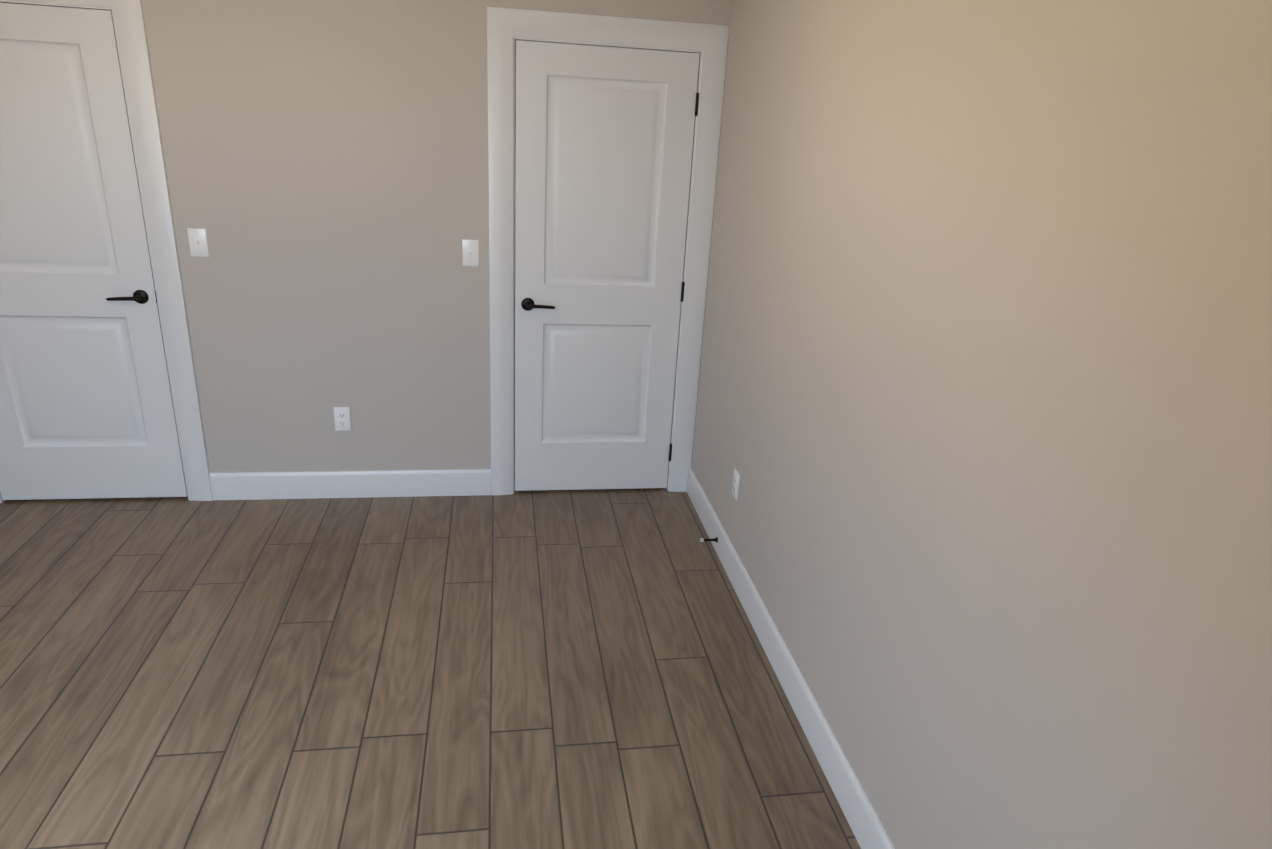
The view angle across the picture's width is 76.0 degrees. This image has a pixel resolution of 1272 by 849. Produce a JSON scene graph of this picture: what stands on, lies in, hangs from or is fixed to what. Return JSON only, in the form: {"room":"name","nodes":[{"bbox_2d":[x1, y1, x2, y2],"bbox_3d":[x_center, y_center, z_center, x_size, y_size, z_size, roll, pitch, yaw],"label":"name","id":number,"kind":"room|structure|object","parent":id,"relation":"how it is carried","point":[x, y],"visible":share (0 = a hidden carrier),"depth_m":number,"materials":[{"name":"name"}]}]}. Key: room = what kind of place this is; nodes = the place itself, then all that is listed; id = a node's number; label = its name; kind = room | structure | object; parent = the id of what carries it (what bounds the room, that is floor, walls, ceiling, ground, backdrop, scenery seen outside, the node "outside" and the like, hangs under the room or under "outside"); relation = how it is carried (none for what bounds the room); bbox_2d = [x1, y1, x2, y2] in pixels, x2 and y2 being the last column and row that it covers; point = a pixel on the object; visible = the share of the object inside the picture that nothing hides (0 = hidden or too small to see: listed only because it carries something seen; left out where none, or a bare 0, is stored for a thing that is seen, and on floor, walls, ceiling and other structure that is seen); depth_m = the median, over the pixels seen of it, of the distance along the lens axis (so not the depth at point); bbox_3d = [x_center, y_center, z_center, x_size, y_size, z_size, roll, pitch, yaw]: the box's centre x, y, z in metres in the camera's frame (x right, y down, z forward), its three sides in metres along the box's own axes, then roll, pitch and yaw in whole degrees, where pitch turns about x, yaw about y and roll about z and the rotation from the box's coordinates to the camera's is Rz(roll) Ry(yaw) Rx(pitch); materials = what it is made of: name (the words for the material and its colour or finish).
{"room":"empty bedroom","nodes":[
{"label":"empty bedroom","id":0,"kind":"room"},
{"bbox_2d":[0,488,860,848],"bbox_3d":[-1.387,1.106,2.070,4.220,0.100,4.180,0,21,-10],"label":"floor","id":1,"kind":"structure","parent":0,"point":[558,670],"depth_m":2.69,"materials":[{"name":"brown wood"}]},
{"bbox_2d":[142,0,730,472],"bbox_3d":[-1.634,-0.811,3.483,4.220,2.440,0.120,0,21,-10],"label":"wall","id":2,"kind":"structure","parent":0,"point":[326,164],"depth_m":3.45,"materials":[{"name":"paint"}]},
{"bbox_2d":[0,3,187,499],"bbox_3d":[-2.416,-0.606,3.358,0.781,2.031,0.087,0,21,-10],"label":"door","id":3,"kind":"structure","parent":2,"relation":"in","point":[86,407],"depth_m":3.39,"materials":[{"name":"paint"}]},
{"bbox_2d":[187,228,208,256],"bbox_3d":[-1.827,-0.757,3.396,0.070,0.115,0.018,0,21,-10],"label":"light switch","id":4,"kind":"object","parent":2,"relation":"attached to","point":[198,243],"visible":1,"depth_m":3.40,"materials":[{"name":"plastic"}]},
{"bbox_2d":[333,407,350,430],"bbox_3d":[-1.359,-0.025,3.769,0.070,0.115,0.007,0,21,-10],"label":"electrical outlet","id":5,"kind":"object","parent":2,"relation":"attached to","point":[342,418],"visible":1,"depth_m":3.77,"materials":[{"name":"plastic"}]},
{"bbox_2d":[209,469,490,499],"bbox_3d":[-1.342,0.286,3.891,1.280,0.135,0.014,0,21,-10],"label":"baseboard","id":6,"kind":"structure","parent":2,"relation":"attached to","point":[453,482],"depth_m":3.88,"materials":[{"name":"paint"}]},
{"bbox_2d":[0,0,729,502],"bbox_3d":[-1.295,-0.679,3.583,3.280,2.160,0.138,0,21,-10],"label":"door frame","id":7,"kind":"structure","parent":2,"relation":"attached to","point":[510,26],"depth_m":3.49,"materials":[{"name":"paint"}]},
{"bbox_2d":[462,239,478,265],"bbox_3d":[-0.728,-0.754,3.584,0.070,0.115,0.018,0,21,-10],"label":"light switch","id":8,"kind":"object","parent":2,"relation":"attached to","point":[470,250],"visible":1,"depth_m":3.59,"materials":[{"name":"plastic"}]},
{"bbox_2d":[515,40,699,490],"bbox_3d":[-0.162,-0.617,3.737,0.781,2.031,0.087,0,21,-10],"label":"door","id":9,"kind":"structure","parent":2,"relation":"in","point":[603,146],"depth_m":3.69,"materials":[{"name":"paint"}]},
{"bbox_2d":[691,0,1271,848],"bbox_3d":[0.714,-0.067,1.901,0.120,2.440,4.060,0,21,-10],"label":"wall","id":10,"kind":"structure","parent":0,"point":[983,422],"depth_m":1.55,"materials":[{"name":"paint"}]},
{"bbox_2d":[700,537,717,541],"bbox_3d":[0.320,0.508,3.583,0.077,0.025,0.024,0,21,-10],"label":"doorstop","id":11,"kind":"object","parent":10,"relation":"attached to","point":[705,540],"visible":1,"depth_m":3.58,"materials":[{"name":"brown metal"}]},
{"bbox_2d":[732,468,739,500],"bbox_3d":[0.408,0.247,3.346,0.007,0.115,0.070,0,21,-10],"label":"electrical outlet","id":12,"kind":"object","parent":10,"relation":"attached to","point":[736,479],"visible":1,"depth_m":3.33,"materials":[{"name":"plastic"}]},
{"bbox_2d":[687,468,894,848],"bbox_3d":[0.574,0.985,2.361,0.014,0.135,3.890,0,21,-10],"label":"baseboard","id":13,"kind":"structure","parent":10,"relation":"attached to","point":[865,824],"depth_m":2.63,"materials":[{"name":"paint"}]}
]}

